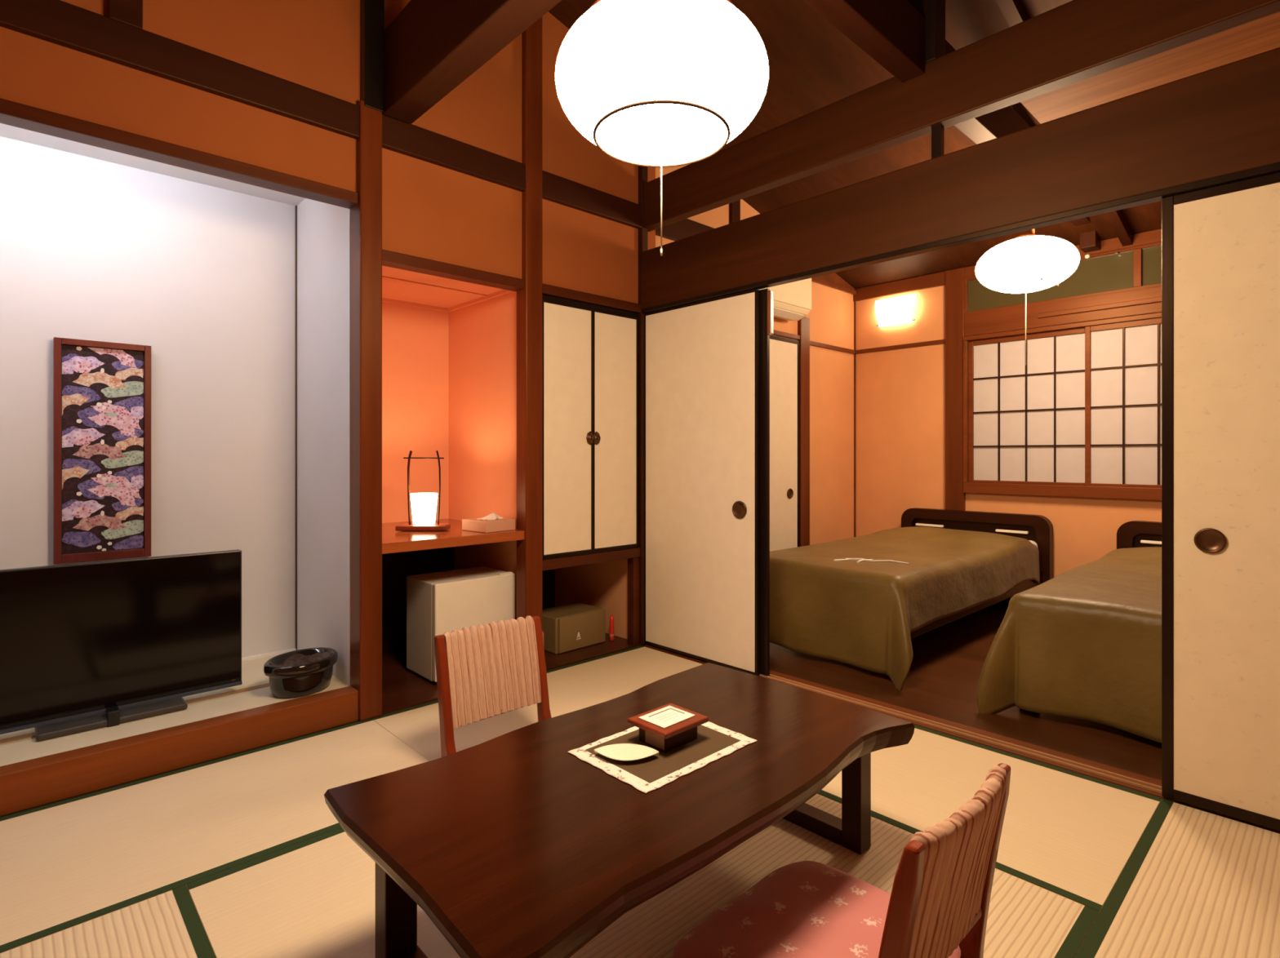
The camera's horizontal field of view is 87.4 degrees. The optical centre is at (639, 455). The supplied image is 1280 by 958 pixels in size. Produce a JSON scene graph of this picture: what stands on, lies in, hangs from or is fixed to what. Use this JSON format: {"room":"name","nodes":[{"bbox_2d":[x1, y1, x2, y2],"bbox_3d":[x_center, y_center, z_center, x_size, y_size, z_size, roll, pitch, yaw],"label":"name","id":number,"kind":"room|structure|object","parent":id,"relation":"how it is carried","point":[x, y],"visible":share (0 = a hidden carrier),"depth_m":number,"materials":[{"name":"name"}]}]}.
{"room":"japanese inn room","nodes":[
{"label":"japanese inn room","id":0,"kind":"room"},
{"bbox_2d":[0,123,305,205],"bbox_3d":[-1.939,-1.197,2.367,1.545,0.050,0.695,0,0,-43],"label":"ceiling","id":1,"kind":"structure","parent":0,"point":[6,131],"depth_m":2.68,"materials":[{"name":"paint"}]},
{"bbox_2d":[0,654,348,766],"bbox_3d":[-1.932,0.948,2.360,1.545,0.060,0.715,0,0,-43],"label":"floor","id":2,"kind":"structure","parent":0,"point":[252,673],"depth_m":2.32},
{"bbox_2d":[0,549,242,741],"bbox_3d":[-1.877,0.642,2.275,0.919,0.552,0.145,0,0,-43],"label":"television","id":3,"kind":"object","parent":2,"relation":"on","point":[86,646],"visible":1,"depth_m":2.31,"materials":[{"name":"black plastic"}]},
{"bbox_2d":[262,648,337,698],"bbox_3d":[-1.323,0.853,2.621,0.224,0.130,0.280,0,0,27],"label":"bowl","id":4,"kind":"object","parent":2,"relation":"on","point":[305,672],"visible":1,"depth_m":2.56,"materials":[{"name":"black ceramic"}]},
{"bbox_2d":[0,136,555,657],"bbox_3d":[-1.650,-0.087,3.165,3.180,2.270,0.070,0,0,-43],"label":"wall","id":5,"kind":"structure","parent":0,"point":[202,276],"depth_m":2.88,"materials":[{"name":"paint"}]},
{"bbox_2d":[53,337,151,564],"bbox_3d":[-2.115,-0.017,2.644,0.300,0.860,0.034,0,0,-43],"label":"framed picture","id":6,"kind":"object","parent":5,"relation":"attached to","point":[102,390],"visible":1,"depth_m":2.63,"materials":[{"name":"multicoloured fabric"}]},
{"bbox_2d":[241,648,296,662],"bbox_3d":[-2.174,0.912,2.613,1.539,0.012,0.015,0,0,-43],"label":"baseboard","id":7,"kind":"structure","parent":5,"relation":"attached to","point":[281,652],"depth_m":3.05,"materials":[{"name":"white wood"}]},
{"bbox_2d":[382,275,511,311],"bbox_3d":[-1.076,-0.803,3.201,0.725,0.018,0.725,0,0,-43],"label":"trim","id":8,"kind":"structure","parent":5,"relation":"attached to","point":[484,297],"depth_m":3.46,"materials":[{"name":"paint"}]},
{"bbox_2d":[382,519,524,554],"bbox_3d":[-1.052,0.372,3.176,0.725,0.042,0.795,0,0,-43],"label":"countertop","id":9,"kind":"structure","parent":5,"relation":"attached to","point":[393,541],"depth_m":2.93,"materials":[{"name":"brown wood"}]},
{"bbox_2d":[395,450,450,531],"bbox_3d":[-1.010,0.162,3.135,0.231,0.369,0.134,0,0,0],"label":"lantern","id":10,"kind":"object","parent":9,"relation":"on","point":[424,505],"visible":1,"depth_m":3.09,"materials":[{"name":"white paper"}]},
{"bbox_2d":[395,523,450,531],"bbox_3d":[-1.010,0.336,3.135,0.231,0.022,0.134,0,0,0],"label":"tray","id":11,"kind":"object","parent":9,"relation":"on","point":[415,526],"depth_m":3.08,"materials":[{"name":"brown wood"}]},
{"bbox_2d":[462,512,515,533],"bbox_3d":[-0.709,0.310,3.141,0.185,0.082,0.170,0,0,41],"label":"tissue box","id":12,"kind":"object","parent":9,"relation":"on","point":[492,522],"visible":1,"depth_m":3.09,"materials":[{"name":"white cardboard"}]},
{"bbox_2d":[297,198,350,686],"bbox_3d":[-1.371,-0.097,2.916,0.035,2.250,0.675,0,0,-43],"label":"wall","id":13,"kind":"structure","parent":0,"point":[323,229],"depth_m":2.88,"materials":[{"name":"paint"}]},
{"bbox_2d":[0,683,269,744],"bbox_3d":[-1.879,0.918,2.304,1.545,0.003,0.040,0,0,-43],"label":"trim","id":14,"kind":"structure","parent":13,"relation":"attached to","point":[194,700],"depth_m":2.53,"materials":[{"name":"brown wood"}]},
{"bbox_2d":[295,204,297,650],"bbox_3d":[-1.613,-0.127,3.145,0.007,2.090,0.010,0,0,-43],"label":"trim","id":15,"kind":"structure","parent":13,"relation":"attached to","point":[295,205],"depth_m":3.14,"materials":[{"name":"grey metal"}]},
{"bbox_2d":[350,100,382,721],"bbox_3d":[-1.083,-0.172,2.648,0.087,2.400,0.110,0,0,-43],"label":"trim","id":16,"kind":"structure","parent":13,"relation":"attached to","point":[366,216],"depth_m":2.61,"materials":[{"name":"brown wood"}]},
{"bbox_2d":[0,0,655,303],"bbox_3d":[-1.358,-0.900,2.403,3.920,4.016,0.050,0,0,-43],"label":"wall","id":17,"kind":"structure","parent":0,"point":[430,211],"depth_m":2.60,"materials":[{"name":"paint"}]},
{"bbox_2d":[107,0,142,29],"bbox_3d":[-1.617,-1.944,2.106,0.085,1.184,0.028,0,0,-43],"label":"trim","id":18,"kind":"structure","parent":17,"relation":"attached to","point":[127,11],"depth_m":2.10,"materials":[{"name":"brown wood"}]},
{"bbox_2d":[0,686,358,817],"bbox_3d":[-1.677,0.969,2.089,1.545,0.118,0.080,0,0,-43],"label":"trim","id":19,"kind":"structure","parent":17,"relation":"attached to","point":[44,780],"depth_m":2.17,"materials":[{"name":"brown wood"}]},
{"bbox_2d":[0,97,358,208],"bbox_3d":[-1.682,-0.997,2.094,1.545,0.043,0.085,0,0,-43],"label":"trim","id":20,"kind":"structure","parent":17,"relation":"attached to","point":[13,113],"depth_m":2.18,"materials":[{"name":"brown wood"}]},
{"bbox_2d":[0,0,641,228],"bbox_3d":[-1.341,-1.290,2.364,3.690,0.123,0.030,0,0,-43],"label":"wall beam","id":21,"kind":"structure","parent":17,"relation":"attached to","point":[59,22],"depth_m":2.36,"materials":[{"name":"brown wood"}]},
{"bbox_2d":[360,0,384,113],"bbox_3d":[-1.053,-1.850,2.632,0.078,0.997,0.055,0,0,-43],"label":"trim","id":22,"kind":"structure","parent":17,"relation":"attached to","point":[371,11],"depth_m":2.61,"materials":[{"name":"black paint"}]},
{"bbox_2d":[382,248,524,291],"bbox_3d":[-0.805,-0.794,2.907,0.672,0.045,0.075,0,0,-43],"label":"trim","id":23,"kind":"structure","parent":17,"relation":"attached to","point":[389,259],"depth_m":2.86,"materials":[{"name":"brown wood"}]},
{"bbox_2d":[516,17,542,629],"bbox_3d":[-0.522,-0.568,3.166,0.094,3.192,0.085,0,0,-43],"label":"trim","id":24,"kind":"structure","parent":17,"relation":"attached to","point":[529,300],"depth_m":3.13,"materials":[{"name":"brown wood"}]},
{"bbox_2d":[542,547,640,571],"bbox_3d":[-0.250,0.525,3.419,0.650,0.049,0.050,0,0,-43],"label":"trim","id":25,"kind":"structure","parent":17,"relation":"attached to","point":[586,559],"depth_m":3.38,"materials":[{"name":"brown wood"}]},
{"bbox_2d":[542,283,641,313],"bbox_3d":[-0.255,-0.794,3.425,0.652,0.045,0.075,0,0,-43],"label":"trim","id":26,"kind":"structure","parent":17,"relation":"attached to","point":[547,290],"depth_m":3.38,"materials":[{"name":"brown wood"}]},
{"bbox_2d":[627,557,639,644],"bbox_3d":[-0.035,0.786,3.635,0.045,0.472,0.050,0,0,-43],"label":"trim","id":27,"kind":"structure","parent":17,"relation":"attached to","point":[633,563],"depth_m":3.62,"materials":[{"name":"brown wood"}]},
{"bbox_2d":[638,165,647,645],"bbox_3d":[0.000,-0.484,3.662,0.047,3.024,0.080,0,0,-43],"label":"trim","id":28,"kind":"structure","parent":17,"relation":"attached to","point":[642,171],"depth_m":3.63,"materials":[{"name":"brown wood"}]},
{"bbox_2d":[644,288,759,675],"bbox_3d":[0.284,0.126,3.364,0.027,1.789,0.757,0,0,-43],"label":"door","id":29,"kind":"structure","parent":17,"relation":"in","point":[701,358],"depth_m":3.33,"materials":[{"name":"paper"}]},
{"bbox_2d":[759,288,773,676],"bbox_3d":[0.339,0.126,3.357,0.022,1.789,0.779,0,0,-43],"label":"door","id":30,"kind":"structure","parent":17,"relation":"in","point":[766,295],"depth_m":3.09,"materials":[{"name":"wood"}]},
{"bbox_2d":[907,0,945,62],"bbox_3d":[1.091,-1.728,2.553,0.090,0.512,0.110,0,0,-43],"label":"trim","id":31,"kind":"structure","parent":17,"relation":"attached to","point":[933,11],"depth_m":2.50,"materials":[{"name":"black paint"}]},
{"bbox_2d":[643,0,1279,231],"bbox_3d":[1.255,-1.352,2.364,0.070,0.240,3.920,0,0,-43],"label":"ceiling beam","id":32,"kind":"structure","parent":17,"relation":"attached to","point":[1072,42],"depth_m":2.43,"materials":[{"name":"brown wood"}]},
{"bbox_2d":[1161,172,1279,831],"bbox_3d":[1.833,0.126,1.719,0.027,1.789,0.788,0,0,-43],"label":"door","id":33,"kind":"structure","parent":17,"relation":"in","point":[1220,244],"depth_m":1.91,"materials":[{"name":"paper"}]},
{"bbox_2d":[382,265,503,308],"bbox_3d":[-1.076,-0.832,3.201,0.725,0.040,0.725,0,0,-43],"label":"ceiling","id":34,"kind":"structure","parent":0,"point":[392,289],"depth_m":3.29,"materials":[{"name":"paint"}]},
{"bbox_2d":[448,291,516,620],"bbox_3d":[-0.790,0.098,3.470,0.060,1.900,0.725,0,0,-43],"label":"wall","id":35,"kind":"structure","parent":0,"point":[482,335],"depth_m":3.44,"materials":[{"name":"paint"}]},
{"bbox_2d":[542,294,638,559],"bbox_3d":[-0.371,-0.134,3.547,0.650,1.270,0.438,0,0,-43],"label":"upper cabinet","id":36,"kind":"object","parent":35,"relation":"attached to","point":[590,352],"visible":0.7,"depth_m":3.39,"materials":[{"name":"beige paper"}]},
{"bbox_2d":[382,633,641,715],"bbox_3d":[-0.788,1.040,3.424,1.450,0.036,0.795,0,0,-43],"label":"floor","id":37,"kind":"structure","parent":0,"point":[402,688],"depth_m":3.15,"materials":[{"name":"brown wood"}]},
{"bbox_2d":[406,566,515,683],"bbox_3d":[-0.855,0.793,3.207,0.414,0.458,0.300,0,0,-43],"label":"mini fridge","id":38,"kind":"object","parent":37,"relation":"on","point":[437,603],"visible":0.72,"depth_m":3.08,"materials":[{"name":"white plastic"}]},
{"bbox_2d":[542,602,605,654],"bbox_3d":[-0.387,0.929,3.623,0.236,0.185,0.333,0,0,45],"label":"box","id":39,"kind":"object","parent":37,"relation":"on","point":[573,626],"visible":0.9,"depth_m":3.53,"materials":[{"name":"green metal"}]},
{"bbox_2d":[608,615,614,640],"bbox_3d":[-0.155,0.952,3.701,0.029,0.140,0.029,0,0,-43],"label":"flashlight","id":40,"kind":"object","parent":37,"relation":"on","point":[611,635],"visible":1,"depth_m":3.69,"materials":[{"name":"red plastic"}]},
{"bbox_2d":[555,559,627,639],"bbox_3d":[-0.273,0.788,3.957,0.030,0.520,0.725,0,0,-43],"label":"wall","id":41,"kind":"structure","parent":0,"point":[604,585],"depth_m":3.88,"materials":[{"name":"paint"}]},
{"bbox_2d":[655,164,853,545],"bbox_3d":[0.858,-0.470,4.718,2.480,2.995,0.050,0,0,-43],"label":"wall","id":42,"kind":"structure","parent":0,"point":[831,315],"depth_m":5.26,"materials":[{"name":"paint"}]},
{"bbox_2d":[655,200,740,240],"bbox_3d":[0.482,-1.529,4.314,1.380,0.454,0.022,0,0,-43],"label":"trim","id":43,"kind":"structure","parent":42,"relation":"attached to","point":[686,228],"depth_m":4.12,"materials":[{"name":"brown wood"}]},
{"bbox_2d":[769,334,799,551],"bbox_3d":[0.887,0.086,4.689,0.802,1.867,0.027,0,0,-43],"label":"door","id":44,"kind":"structure","parent":42,"relation":"in","point":[784,353],"depth_m":4.83,"materials":[{"name":"paper"}]},
{"bbox_2d":[760,278,811,320],"bbox_3d":[0.873,-1.129,4.556,0.744,0.337,0.206,0,0,-43],"label":"air conditioner","id":45,"kind":"object","parent":42,"relation":"attached to","point":[792,301],"visible":0.28,"depth_m":4.61,"materials":[{"name":"beige plastic"}]},
{"bbox_2d":[773,329,799,339],"bbox_3d":[0.864,-0.872,4.672,0.865,0.030,0.025,0,0,-43],"label":"trim","id":46,"kind":"structure","parent":42,"relation":"attached to","point":[778,333],"depth_m":4.84,"materials":[{"name":"brown wood"}]},
{"bbox_2d":[797,316,809,546],"bbox_3d":[1.224,-0.002,5.008,0.120,2.060,0.030,0,0,-43],"label":"trim","id":47,"kind":"structure","parent":42,"relation":"attached to","point":[803,324],"depth_m":4.99,"materials":[{"name":"brown wood"}]},
{"bbox_2d":[809,340,855,354],"bbox_3d":[1.514,-0.852,5.290,0.700,0.030,0.018,0,0,-43],"label":"trim","id":48,"kind":"structure","parent":42,"relation":"attached to","point":[811,343],"depth_m":5.28,"materials":[{"name":"brown wood"}]},
{"bbox_2d":[811,272,856,294],"bbox_3d":[1.435,-1.461,5.207,0.930,0.278,0.030,0,0,-43],"label":"trim","id":49,"kind":"structure","parent":42,"relation":"attached to","point":[833,280],"depth_m":5.30,"materials":[{"name":"brown wood"}]},
{"bbox_2d":[548,0,1161,288],"bbox_3d":[0.613,-2.153,2.192,6.600,1.634,4.850,0,0,-43],"label":"ceiling","id":50,"kind":"structure","parent":0,"point":[813,65],"depth_m":3.45,"materials":[{"name":"brown wood"}]},
{"bbox_2d":[555,0,768,256],"bbox_3d":[0.049,-0.897,1.523,0.479,0.886,0.479,0,0,-43],"label":"pendant lamp","id":51,"kind":"object","parent":50,"relation":"hanging from","point":[651,83],"visible":1,"depth_m":1.37,"materials":[{"name":"white paper"}]},
{"bbox_2d":[975,228,1079,365],"bbox_3d":[2.085,-0.962,3.620,0.490,0.950,0.490,0,0,-43],"label":"pendant lamp","id":52,"kind":"object","parent":50,"relation":"hanging from","point":[1028,262],"visible":0.98,"depth_m":3.46,"materials":[{"name":"white"}]},
{"bbox_2d":[642,602,1279,834],"bbox_3d":[2.073,1.058,3.479,2.510,0.060,3.420,0,0,-43],"label":"floor","id":53,"kind":"structure","parent":0,"point":[941,682],"depth_m":2.92,"materials":[{"name":"brown wood"}]},
{"bbox_2d":[769,507,1053,690],"bbox_3d":[1.595,0.728,4.066,2.240,0.651,1.116,0,0,-43],"label":"bed","id":54,"kind":"object","parent":53,"relation":"on","point":[860,602],"visible":0.95,"depth_m":3.44,"materials":[{"name":"brown fabric"}]},
{"bbox_2d":[644,644,1182,804],"bbox_3d":[0.850,1.056,2.857,0.125,0.064,2.277,0,0,-43],"label":"trim","id":55,"kind":"structure","parent":53,"relation":"on","point":[1122,772],"depth_m":2.41,"materials":[{"name":"brown wood"}]},
{"bbox_2d":[976,520,1161,743],"bbox_3d":[2.533,0.730,3.061,2.254,0.654,1.088,0,0,-43],"label":"bed","id":56,"kind":"object","parent":53,"relation":"on","point":[1084,642],"visible":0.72,"depth_m":2.57,"materials":[{"name":"brown fabric"}]},
{"bbox_2d":[856,285,1161,577],"bbox_3d":[2.969,-0.182,4.323,0.050,2.420,3.420,0,0,-43],"label":"wall","id":57,"kind":"structure","parent":0,"point":[900,393],"depth_m":5.16,"materials":[{"name":"paint"}]},
{"bbox_2d":[853,301,856,537],"bbox_3d":[1.777,-0.152,5.542,0.012,2.360,0.012,0,0,-43],"label":"trim","id":58,"kind":"structure","parent":57,"relation":"attached to","point":[855,302],"depth_m":5.54,"materials":[{"name":"brown wood"}]},
{"bbox_2d":[875,293,916,327],"bbox_3d":[2.000,-1.135,5.258,0.078,0.215,0.330,0,0,-43],"label":"wall lamp","id":59,"kind":"object","parent":57,"relation":"attached to","point":[895,310],"visible":1,"depth_m":5.23,"materials":[{"name":"white glass"}]},
{"bbox_2d":[854,339,945,354],"bbox_3d":[2.027,-0.852,5.270,0.020,0.030,0.750,0,0,-43],"label":"trim","id":60,"kind":"structure","parent":57,"relation":"attached to","point":[939,341],"depth_m":5.24,"materials":[{"name":"brown wood"}]},
{"bbox_2d":[803,0,1101,253],"bbox_3d":[1.507,-1.477,2.987,3.910,0.330,0.090,0,0,-43],"label":"trim","id":61,"kind":"structure","parent":57,"relation":"attached to","point":[891,32],"depth_m":2.41,"materials":[{"name":"brown wood"}]},
{"bbox_2d":[945,267,965,511],"bbox_3d":[2.326,-0.172,4.943,0.035,2.400,0.135,0,0,-43],"label":"trim","id":62,"kind":"structure","parent":57,"relation":"attached to","point":[955,498],"depth_m":4.93,"materials":[{"name":"brown wood"}]},
{"bbox_2d":[853,228,1161,301],"bbox_3d":[2.941,-1.322,4.297,0.025,0.100,3.420,0,0,-43],"label":"trim","id":63,"kind":"structure","parent":57,"relation":"attached to","point":[938,279],"depth_m":5.03,"materials":[{"name":"brown wood"}]},
{"bbox_2d":[963,312,1161,500],"bbox_3d":[3.154,-0.294,4.075,0.080,1.135,2.265,0,0,-43],"label":"window","id":64,"kind":"structure","parent":57,"relation":"in","point":[1082,418],"depth_m":4.43,"materials":[{"name":"white paper"}]},
{"bbox_2d":[964,245,1161,315],"bbox_3d":[3.250,-1.149,3.980,0.050,0.265,2.535,0,0,-43],"label":"window","id":65,"kind":"structure","parent":57,"relation":"in","point":[1139,268],"depth_m":4.33,"materials":[{"name":"green glass"}]},
{"bbox_2d":[964,286,1161,336],"bbox_3d":[3.236,-0.947,3.966,0.050,0.160,2.535,0,0,-43],"label":"trim","id":66,"kind":"structure","parent":57,"relation":"attached to","point":[1148,300],"depth_m":4.41,"materials":[{"name":"brown wood"}]},
{"bbox_2d":[995,0,1133,246],"bbox_3d":[0.764,-2.093,2.032,6.300,1.582,0.050,0,0,-43],"label":"trim","id":67,"kind":"structure","parent":57,"relation":"attached to","point":[1014,11],"depth_m":2.80,"materials":[{"name":"brown wood"}]},
{"bbox_2d":[1084,241,1161,258],"bbox_3d":[3.427,-1.277,3.727,0.048,0.028,1.624,0,0,-43],"label":"pole","id":68,"kind":"object","parent":57,"relation":"attached to","point":[1117,251],"visible":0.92,"depth_m":4.16,"materials":[{"name":"brown wood"}]},
{"bbox_3d":[-0.062,1.083,0.955,3.820,0.049,3.875,0,0,-43],"label":"floor","id":69,"kind":"structure","parent":0,"visible":0},
{"bbox_2d":[0,884,216,957],"bbox_3d":[-0.835,1.042,0.793,0.744,0.031,1.522,0,0,-43],"label":"mat","id":70,"kind":"object","parent":69,"relation":"on","point":[168,925],"visible":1,"depth_m":1.43,"materials":[{"name":"wicker"}]},
{"bbox_2d":[0,719,429,954],"bbox_3d":[-1.349,1.042,1.847,1.489,0.031,0.715,0,0,-43],"label":"mat","id":71,"kind":"object","parent":69,"relation":"on","point":[65,864],"visible":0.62,"depth_m":1.86,"materials":[{"name":"wicker"}]},
{"bbox_2d":[186,827,460,957],"bbox_3d":[-0.287,1.042,1.833,1.477,0.031,0.760,0,0,-43],"label":"mat","id":72,"kind":"object","parent":69,"relation":"on","point":[315,897],"visible":0.14,"depth_m":1.53,"materials":[{"name":"wicker"}]},
{"bbox_2d":[372,645,702,761],"bbox_3d":[-0.277,1.042,2.857,1.455,0.031,0.715,0,0,-43],"label":"mat","id":73,"kind":"object","parent":69,"relation":"on","point":[582,685],"visible":0.39,"depth_m":2.83,"materials":[{"name":"wicker"}]},
{"bbox_2d":[434,616,551,757],"bbox_3d":[-0.373,0.807,2.183,0.410,0.439,0.510,0,0,-43],"label":"chair","id":74,"kind":"object","parent":73,"relation":"on","point":[483,672],"visible":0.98,"depth_m":2.31,"materials":[{"name":"brown wood"}]},
{"bbox_2d":[569,794,1098,957],"bbox_3d":[0.235,1.042,1.278,1.477,0.031,0.761,0,0,-43],"label":"mat","id":75,"kind":"object","parent":69,"relation":"on","point":[1025,920],"visible":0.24,"depth_m":1.55,"materials":[{"name":"wicker"}]},
{"bbox_2d":[324,662,915,957],"bbox_3d":[0.024,0.852,1.535,1.228,0.349,0.686,0,0,-43],"label":"table","id":76,"kind":"object","parent":75,"relation":"on","point":[513,844],"visible":0.99,"depth_m":1.31,"materials":[{"name":"brown wood"}]},
{"bbox_2d":[567,721,757,793],"bbox_3d":[0.057,0.676,1.557,0.369,0.002,0.262,0,0,-43],"label":"placemat","id":77,"kind":"object","parent":76,"relation":"on","point":[713,742],"visible":0.69,"depth_m":1.50,"materials":[{"name":"brown fabric"}]},
{"bbox_2d":[594,743,658,761],"bbox_3d":[-0.030,0.666,1.499,0.109,0.010,0.104,0,0,-38],"label":"leaf plate","id":78,"kind":"object","parent":77,"relation":"on","point":[621,752],"visible":1,"depth_m":1.51,"materials":[{"name":"beige ceramic"}]},
{"bbox_2d":[627,703,708,751],"bbox_3d":[0.067,0.649,1.590,0.148,0.052,0.128,0,0,-43],"label":"wooden box","id":79,"kind":"object","parent":77,"relation":"on","point":[668,739],"visible":0.86,"depth_m":1.55,"materials":[{"name":"brown wood"}]},
{"bbox_2d":[638,706,695,728],"bbox_3d":[0.064,0.622,1.593,0.108,0.002,0.085,0,0,-44],"label":"card","id":80,"kind":"object","parent":79,"relation":"on","point":[667,717],"visible":1,"depth_m":1.59,"materials":[{"name":"white paper"}]},
{"bbox_2d":[878,763,1010,957],"bbox_3d":[0.407,0.807,1.318,0.410,0.439,0.510,0,0,-43],"label":"chair","id":81,"kind":"object","parent":75,"relation":"on","point":[939,904],"visible":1,"depth_m":1.10,"materials":[{"name":"brown wood"}]},
{"bbox_2d":[672,861,960,957],"bbox_3d":[0.345,0.958,1.303,0.510,0.062,0.410,0,0,-42],"label":"seat cushion","id":82,"kind":"object","parent":81,"relation":"on","point":[802,909],"visible":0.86,"depth_m":1.34,"materials":[{"name":"pink fabric"}]},
{"bbox_2d":[817,724,1161,913],"bbox_3d":[0.776,1.042,2.311,0.724,0.031,1.522,0,0,-43],"label":"mat","id":83,"kind":"object","parent":69,"relation":"on","point":[1067,834],"visible":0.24,"depth_m":1.96,"materials":[{"name":"wicker"}]},
{"bbox_2d":[1074,799,1279,957],"bbox_3d":[1.278,1.042,1.226,1.481,0.031,0.744,0,0,-43],"label":"mat","id":84,"kind":"object","parent":69,"relation":"on","point":[1196,883],"visible":1,"depth_m":1.57,"materials":[{"name":"wicker"}]},
{"bbox_3d":[3.238,-0.470,2.192,2.480,2.995,0.050,0,0,-43],"label":"wall","id":85,"kind":"structure","parent":0,"visible":0},
{"bbox_2d":[1020,11,1279,123],"bbox_3d":[2.170,-1.447,2.261,0.540,0.050,1.515,0,0,-43],"label":"trim","id":86,"kind":"structure","parent":85,"relation":"attached to","point":[1260,35],"depth_m":2.46,"materials":[{"name":"brown wood"}]},
{"bbox_3d":[1.252,-0.888,-0.366,3.720,3.992,0.050,0,0,-43],"label":"wall","id":87,"kind":"structure","parent":0,"visible":0},
{"bbox_2d":[383,0,561,124],"bbox_3d":[0.304,-1.507,1.327,0.118,0.330,3.715,0,0,-43],"label":"trim","id":88,"kind":"structure","parent":87,"relation":"attached to","point":[431,47],"depth_m":2.33,"materials":[{"name":"brown wood"}]},
{"bbox_3d":[2.379,-0.012,1.212,0.075,2.180,0.700,0,0,-43],"label":"wall","id":89,"kind":"structure","parent":0,"visible":0},
{"bbox_2d":[931,124,944,158],"bbox_3d":[1.116,-1.167,2.512,0.030,0.130,0.035,0,0,-43],"label":"trim","id":90,"kind":"structure","parent":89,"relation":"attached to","point":[938,131],"depth_m":2.50,"materials":[{"name":"black paint"}]},
{"bbox_2d":[759,200,1159,289],"bbox_3d":[1.261,-0.782,2.370,0.022,0.014,3.920,0,0,-43],"label":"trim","id":91,"kind":"structure","parent":89,"relation":"attached to","point":[1157,201],"depth_m":2.42,"materials":[{"name":"brown wood"}]},
{"bbox_2d":[641,161,1279,313],"bbox_3d":[1.303,-0.779,2.275,0.047,0.020,3.725,0,0,-43],"label":"trim","id":92,"kind":"structure","parent":89,"relation":"attached to","point":[1153,196],"depth_m":2.31,"materials":[{"name":"black paint"}]},
{"bbox_2d":[641,47,1279,309],"bbox_3d":[1.309,-0.945,2.288,0.065,0.315,3.735,0,0,-43],"label":"beam","id":93,"kind":"structure","parent":89,"relation":"attached to","point":[1224,119],"depth_m":2.28,"materials":[{"name":"brown wood"}]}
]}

